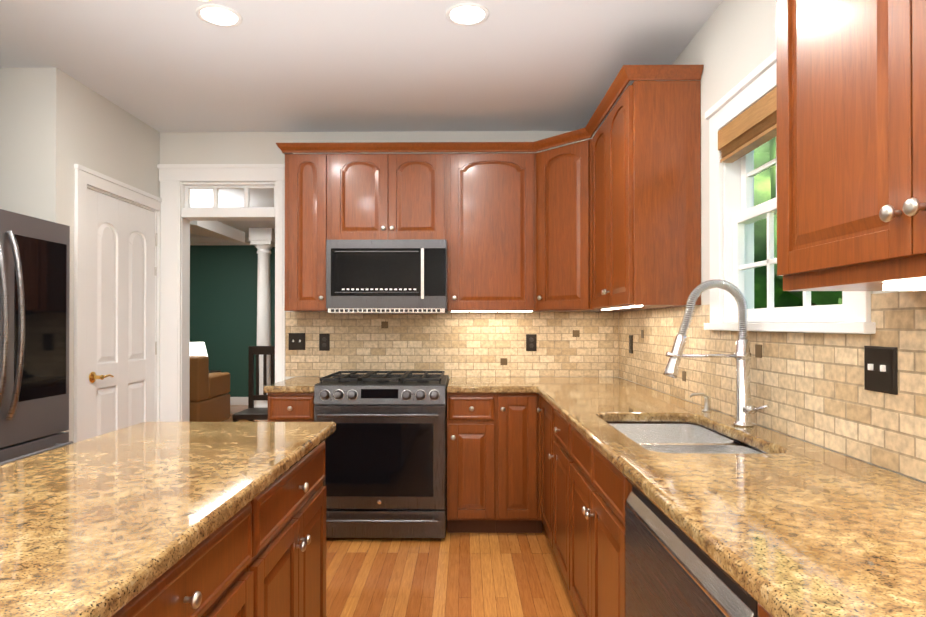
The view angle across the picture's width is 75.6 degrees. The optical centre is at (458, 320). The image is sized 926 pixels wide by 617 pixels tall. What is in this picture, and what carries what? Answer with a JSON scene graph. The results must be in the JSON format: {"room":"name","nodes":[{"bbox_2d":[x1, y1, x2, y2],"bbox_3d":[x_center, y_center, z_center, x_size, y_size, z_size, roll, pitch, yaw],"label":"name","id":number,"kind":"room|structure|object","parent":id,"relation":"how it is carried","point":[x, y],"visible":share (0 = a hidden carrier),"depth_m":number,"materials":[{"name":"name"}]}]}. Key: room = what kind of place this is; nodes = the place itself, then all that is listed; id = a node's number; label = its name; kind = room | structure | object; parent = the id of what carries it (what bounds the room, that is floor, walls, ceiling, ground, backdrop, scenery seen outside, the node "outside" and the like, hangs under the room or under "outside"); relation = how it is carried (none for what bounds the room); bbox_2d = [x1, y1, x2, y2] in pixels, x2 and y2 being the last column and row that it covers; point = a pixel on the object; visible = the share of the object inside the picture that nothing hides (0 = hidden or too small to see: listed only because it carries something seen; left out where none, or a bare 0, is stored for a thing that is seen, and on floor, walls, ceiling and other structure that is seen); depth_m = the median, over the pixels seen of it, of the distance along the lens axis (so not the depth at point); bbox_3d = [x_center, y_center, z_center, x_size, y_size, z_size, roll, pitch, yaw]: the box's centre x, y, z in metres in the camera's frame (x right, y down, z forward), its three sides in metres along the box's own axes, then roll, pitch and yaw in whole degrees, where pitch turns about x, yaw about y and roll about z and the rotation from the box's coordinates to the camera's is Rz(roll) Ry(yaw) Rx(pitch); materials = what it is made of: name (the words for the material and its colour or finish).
{"room":"kitchen","nodes":[
{"label":"kitchen","id":0,"kind":"room"},
{"bbox_2d":[0,67,159,442],"bbox_3d":[-2.244,-0.020,3.638,0.310,2.610,1.030,0,0,1],"label":"wall","id":1,"kind":"structure","parent":0,"point":[56,124],"depth_m":3.18,"materials":[{"name":"white paint"}]},
{"bbox_2d":[74,164,161,442],"bbox_3d":[-2.144,0.215,3.719,0.147,2.142,0.920,0,0,1],"label":"door frame","id":2,"kind":"structure","parent":1,"relation":"attached to","point":[88,178],"depth_m":3.33,"materials":[{"name":"white wood"}]},
{"bbox_2d":[86,188,156,438],"bbox_3d":[-2.088,0.262,3.751,0.105,2.025,0.776,0,0,1],"label":"pantry door","id":3,"kind":"structure","parent":1,"relation":"in","point":[121,351],"depth_m":3.70,"materials":[{"name":"white wood"}]},
{"bbox_2d":[190,245,274,396],"bbox_3d":[-2.126,0.013,9.392,6.840,2.610,0.120,0,0,1],"label":"wall","id":4,"kind":"structure","parent":0,"point":[223,303],"depth_m":9.33,"materials":[{"name":"teal paint"}]},
{"bbox_2d":[190,221,245,243],"bbox_3d":[-3.636,-1.094,6.155,2.448,0.427,1.200,0,0,1],"label":"ceiling beam","id":5,"kind":"structure","parent":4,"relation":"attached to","point":[220,233],"depth_m":6.36,"materials":[{"name":"white"}]},
{"bbox_2d":[190,238,255,404],"bbox_3d":[-2.127,0.012,9.286,6.600,2.610,0.090,0,0,1],"label":"baseboard","id":6,"kind":"structure","parent":4,"relation":"attached to","point":[233,400],"depth_m":9.32,"materials":[{"name":"white wood"}]},
{"bbox_2d":[0,0,722,237],"bbox_3d":[-2.191,-1.375,3.490,7.000,0.100,12.100,0,0,1],"label":"ceiling","id":7,"kind":"structure","parent":0,"point":[346,65],"depth_m":3.02,"materials":[{"name":"white paint"}]},
{"bbox_2d":[196,4,241,26],"bbox_3d":[-1.041,-1.327,2.602,0.189,0.006,0.189,0,0,-38],"label":"recessed light","id":8,"kind":"object","parent":7,"relation":"in","point":[213,14],"depth_m":2.59,"materials":[{"name":"white"}]},
{"bbox_2d":[445,2,488,25],"bbox_3d":[0.039,-1.327,2.590,0.189,0.006,0.189,0,0,-38],"label":"recessed light","id":9,"kind":"object","parent":7,"relation":"in","point":[467,14],"depth_m":2.59,"materials":[{"name":"white"}]},
{"bbox_2d":[160,131,619,379],"bbox_3d":[-0.648,-0.016,4.211,3.490,2.610,0.150,0,0,1],"label":"wall","id":10,"kind":"structure","parent":0,"point":[175,147],"depth_m":4.18,"materials":[{"name":"white paint"}]},
{"bbox_2d":[157,164,285,421],"bbox_3d":[-1.641,0.100,4.224,0.907,2.378,0.168,0,0,1],"label":"trim","id":11,"kind":"structure","parent":10,"relation":"attached to","point":[178,214],"depth_m":4.16,"materials":[{"name":"white wood"}]},
{"bbox_2d":[282,148,331,311],"bbox_3d":[-0.978,-0.573,4.011,0.292,1.018,0.320,0,0,1],"label":"upper cabinet","id":12,"kind":"object","parent":10,"relation":"attached to","point":[308,177],"depth_m":3.85,"materials":[{"name":"brown wood"}]},
{"bbox_2d":[332,148,431,239],"bbox_3d":[-0.451,-0.797,4.007,0.762,0.570,0.320,0,0,1],"label":"upper cabinet","id":13,"kind":"object","parent":10,"relation":"attached to","point":[375,196],"depth_m":3.85,"materials":[{"name":"brown wood"}]},
{"bbox_2d":[326,239,447,313],"bbox_3d":[-0.451,-0.280,3.936,0.757,0.460,0.451,0,0,1],"label":"over-the-range microwave","id":14,"kind":"object","parent":13,"relation":"attached to","point":[386,276],"visible":1,"depth_m":3.75,"materials":[{"name":"black metal"}]},
{"bbox_2d":[285,312,616,376],"bbox_3d":[-0.050,0.162,4.154,2.310,0.450,0.007,0,0,1],"label":"tile backsplash","id":15,"kind":"structure","parent":10,"relation":"attached to","point":[458,344],"depth_m":4.15,"materials":[{"name":"tile"}]},
{"bbox_2d":[289,333,304,349],"bbox_3d":[-1.124,0.144,4.154,0.117,0.117,0.016,0,0,1],"label":"light switch","id":16,"kind":"object","parent":15,"relation":"attached to","point":[296,340],"depth_m":4.16,"materials":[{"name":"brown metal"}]},
{"bbox_2d":[319,334,329,350],"bbox_3d":[-0.932,0.149,4.156,0.072,0.117,0.009,0,0,1],"label":"outlet","id":17,"kind":"object","parent":15,"relation":"attached to","point":[324,339],"depth_m":4.15,"materials":[{"name":"brown plastic"}]},
{"bbox_2d":[526,334,536,350],"bbox_3d":[0.506,0.152,4.140,0.072,0.117,0.009,0,0,1],"label":"outlet","id":18,"kind":"object","parent":15,"relation":"attached to","point":[531,339],"depth_m":4.14,"materials":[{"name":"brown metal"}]},
{"bbox_2d":[432,148,535,311],"bbox_3d":[0.210,-0.574,3.972,0.704,1.018,0.372,0,0,1],"label":"upper cabinet","id":19,"kind":"object","parent":10,"relation":"attached to","point":[484,204],"depth_m":3.84,"materials":[{"name":"brown wood"}]},
{"bbox_2d":[532,128,583,311],"bbox_3d":[0.805,-0.602,3.847,0.606,1.073,0.606,0,0,1],"label":"upper cabinet","id":20,"kind":"object","parent":10,"relation":"attached to","point":[557,169],"depth_m":3.71,"materials":[{"name":"brown wood"}]},
{"bbox_2d":[224,405,578,616],"bbox_3d":[-2.191,1.335,3.475,7.000,0.100,12.100,0,0,1],"label":"floor","id":21,"kind":"structure","parent":0,"point":[495,574],"depth_m":2.98,"materials":[{"name":"brown wood"}]},
{"bbox_2d":[0,209,72,464],"bbox_3d":[-2.313,0.404,2.497,0.938,1.750,0.910,0,0,1],"label":"fridge","id":22,"kind":"object","parent":21,"relation":"on","point":[34,323],"visible":0.75,"depth_m":2.70,"materials":[{"name":"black metal"}]},
{"bbox_2d":[190,342,220,372],"bbox_3d":[-3.561,0.800,8.094,0.500,1.020,0.500,0,0,1],"label":"table lamp","id":23,"kind":"object","parent":21,"relation":"on","point":[197,348],"visible":0.29,"depth_m":8.01,"materials":[{"name":"white fabric"}]},
{"bbox_2d":[189,356,229,421],"bbox_3d":[-3.562,0.855,7.093,1.380,0.900,0.900,0,0,1],"label":"sofa","id":24,"kind":"object","parent":21,"relation":"on","point":[209,397],"visible":0.27,"depth_m":6.85,"materials":[{"name":"brown leather"}]},
{"bbox_2d":[112,441,325,616],"bbox_3d":[-0.815,0.840,0.641,0.689,0.858,3.156,0,0,1],"label":"kitchen island","id":25,"kind":"object","parent":21,"relation":"on","point":[263,554],"visible":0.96,"depth_m":1.51,"materials":[{"name":"brown wood"}]},
{"bbox_2d":[0,422,335,616],"bbox_3d":[-0.839,0.389,0.632,0.730,0.040,3.233,0,0,1],"label":"island countertop","id":26,"kind":"structure","parent":25,"relation":"on","point":[110,524],"depth_m":1.23,"materials":[{"name":"stone"}]},
{"bbox_2d":[233,346,274,421],"bbox_3d":[-1.750,0.765,5.424,0.440,1.060,0.420,0,0,1],"label":"dining chair","id":27,"kind":"object","parent":21,"relation":"on","point":[250,413],"visible":0.5,"depth_m":5.60,"materials":[{"name":"black wood"}]},
{"bbox_2d":[249,228,274,407],"bbox_3d":[-2.756,0.008,8.469,0.320,2.609,0.320,0,0,1],"label":"column","id":28,"kind":"structure","parent":21,"relation":"on","point":[262,240],"depth_m":8.39,"materials":[{"name":"white wood"}]},
{"bbox_2d":[268,393,314,421],"bbox_3d":[-0.991,0.858,3.853,0.292,0.858,0.620,0,0,1],"label":"base cabinet","id":29,"kind":"object","parent":21,"relation":"on","point":[282,407],"depth_m":3.55,"materials":[{"name":"brown wood"}]},
{"bbox_2d":[263,377,331,392],"bbox_3d":[-0.995,0.407,3.840,0.305,0.040,0.649,0,0,1],"label":"countertop","id":30,"kind":"structure","parent":29,"relation":"on","point":[295,384],"depth_m":3.53,"materials":[{"name":"stone"}]},
{"bbox_2d":[314,371,448,537],"bbox_3d":[-0.456,0.804,3.778,0.768,0.925,0.739,0,0,1],"label":"range","id":31,"kind":"object","parent":21,"relation":"on","point":[386,459],"visible":0.96,"depth_m":3.47,"materials":[{"name":"black metal"}]},
{"bbox_2d":[447,393,507,532],"bbox_3d":[0.113,0.858,3.841,0.357,0.858,0.620,0,0,1],"label":"base cabinet","id":32,"kind":"object","parent":21,"relation":"on","point":[477,423],"depth_m":3.53,"materials":[{"name":"brown wood"}]},
{"bbox_2d":[508,393,523,532],"bbox_3d":[0.337,0.858,3.838,0.348,0.858,0.620,0,0,1],"label":"base cabinet","id":33,"kind":"object","parent":21,"relation":"on","point":[515,400],"depth_m":3.53,"materials":[{"name":"brown wood"}]},
{"bbox_2d":[446,377,530,392],"bbox_3d":[0.187,0.407,3.821,0.510,0.040,0.661,0,0,1],"label":"countertop","id":34,"kind":"structure","parent":33,"relation":"on","point":[455,384],"depth_m":3.56,"materials":[{"name":"stone"}]},
{"bbox_2d":[527,377,925,616],"bbox_3d":[0.752,0.394,1.572,0.667,0.040,5.147,0,0,1],"label":"countertop","id":35,"kind":"structure","parent":33,"relation":"on","point":[786,526],"depth_m":1.21,"materials":[{"name":"stone"}]},
{"bbox_2d":[608,423,766,453],"bbox_3d":[0.759,0.523,2.077,0.464,0.200,0.824,0,0,1],"label":"sink","id":36,"kind":"object","parent":35,"relation":"in","point":[676,437],"visible":0.06,"depth_m":2.42,"materials":[{"name":"silver metal"}]},
{"bbox_2d":[689,393,711,411],"bbox_3d":[1.014,0.340,2.504,0.094,0.077,0.040,0,0,1],"label":"soap dispenser","id":37,"kind":"object","parent":35,"relation":"on","point":[706,404],"visible":1,"depth_m":2.50,"materials":[{"name":"silver metal"}]},
{"bbox_2d":[663,279,768,426],"bbox_3d":[0.899,0.113,2.110,0.320,0.526,0.152,0,0,1],"label":"faucet","id":38,"kind":"object","parent":35,"relation":"on","point":[744,409],"visible":1,"depth_m":2.14,"materials":[{"name":"silver metal"}]},
{"bbox_2d":[540,396,547,534],"bbox_3d":[0.795,0.854,3.265,0.621,0.858,0.557,0,0,1],"label":"base cabinet","id":39,"kind":"object","parent":21,"relation":"on","point":[543,404],"depth_m":3.41,"materials":[{"name":"brown wood"}]},
{"bbox_2d":[548,404,563,575],"bbox_3d":[0.790,0.852,2.805,0.621,0.858,0.618,0,0,1],"label":"base cabinet","id":40,"kind":"object","parent":21,"relation":"on","point":[555,420],"depth_m":2.94,"materials":[{"name":"brown wood"}]},
{"bbox_2d":[564,419,748,616],"bbox_3d":[0.782,0.848,2.142,0.621,0.858,0.964,0,0,1],"label":"base cabinet","id":41,"kind":"object","parent":21,"relation":"on","point":[596,493],"depth_m":2.10,"materials":[{"name":"brown wood"}]},
{"bbox_2d":[625,479,757,616],"bbox_3d":[0.767,0.844,1.300,0.616,0.856,0.715,0,0,1],"label":"dishwasher","id":42,"kind":"object","parent":21,"relation":"on","point":[672,569],"visible":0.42,"depth_m":1.32,"materials":[{"name":"black metal"}]},
{"bbox_2d":[758,603,772,616],"bbox_3d":[0.766,0.840,0.663,0.621,0.858,0.544,0,0,1],"label":"base cabinet","id":43,"kind":"object","parent":21,"relation":"on","point":[762,612],"depth_m":0.90,"materials":[{"name":"brown wood"}]},
{"bbox_2d":[620,0,925,482],"bbox_3d":[1.141,-0.035,0.921,0.120,2.610,6.690,0,0,1],"label":"wall","id":44,"kind":"structure","parent":0,"point":[739,35],"depth_m":2.47,"materials":[{"name":"white paint"}]},
{"bbox_2d":[580,76,700,311],"bbox_3d":[0.917,-0.578,3.153,0.371,1.018,0.892,0,0,1],"label":"upper cabinet","id":45,"kind":"object","parent":44,"relation":"attached to","point":[607,215],"depth_m":2.71,"materials":[{"name":"brown wood"}]},
{"bbox_2d":[617,290,925,481],"bbox_3d":[1.082,0.148,1.570,0.008,0.450,5.148,0,0,1],"label":"tile backsplash","id":46,"kind":"structure","parent":44,"relation":"attached to","point":[808,387],"depth_m":1.82,"materials":[{"name":"tile"}]},
{"bbox_2d":[629,335,632,353],"bbox_3d":[1.101,0.150,3.816,0.009,0.117,0.072,0,0,1],"label":"outlet","id":47,"kind":"object","parent":46,"relation":"attached to","point":[630,336],"depth_m":3.80,"materials":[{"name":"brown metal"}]},
{"bbox_2d":[864,346,897,394],"bbox_3d":[1.071,0.123,1.526,0.016,0.117,0.117,0,0,1],"label":"outlet","id":48,"kind":"object","parent":46,"relation":"attached to","point":[880,368],"depth_m":1.51,"materials":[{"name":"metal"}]},
{"bbox_2d":[704,51,875,333],"bbox_3d":[1.135,-0.433,2.069,0.158,0.940,1.040,0,0,1],"label":"window","id":49,"kind":"structure","parent":44,"relation":"in","point":[737,265],"depth_m":2.39,"materials":[{"name":"white wood"}]},
{"bbox_2d":[718,87,776,260],"bbox_3d":[1.093,-0.512,2.070,0.058,0.538,0.776,0,0,1],"label":"window blind","id":50,"kind":"object","parent":49,"relation":"attached to","point":[750,129],"visible":0.46,"depth_m":2.21,"materials":[{"name":"brown wood"}]},
{"bbox_2d":[776,0,925,290],"bbox_3d":[0.919,-0.602,0.969,0.320,1.055,0.954,0,0,1],"label":"upper cabinet","id":51,"kind":"object","parent":44,"relation":"attached to","point":[851,74],"depth_m":1.17,"materials":[{"name":"brown wood"}]},
{"bbox_2d":[451,280,925,311],"bbox_3d":[0.427,-0.065,2.051,0.988,0.020,3.693,0,0,1],"label":"led strip","id":52,"kind":"object","parent":51,"relation":"attached to","point":[917,285],"visible":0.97,"depth_m":1.14,"materials":[{"name":"white plastic"}]},
{"label":"outside","id":53,"kind":"structure","parent":0,"visible":0},
{"bbox_3d":[30.778,1.869,9.560,58.600,0.100,60.000,0,0,1],"label":"ground","id":54,"kind":"structure","parent":53,"visible":0},
{"bbox_2d":[754,137,841,308],"bbox_3d":[8.082,-1.882,13.973,13.174,7.778,15.676,0,0,1],"label":"trees","id":55,"kind":"object","parent":54,"relation":"on","point":[764,184],"visible":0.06,"depth_m":9.65,"materials":[{"name":"green plant"}]}
]}

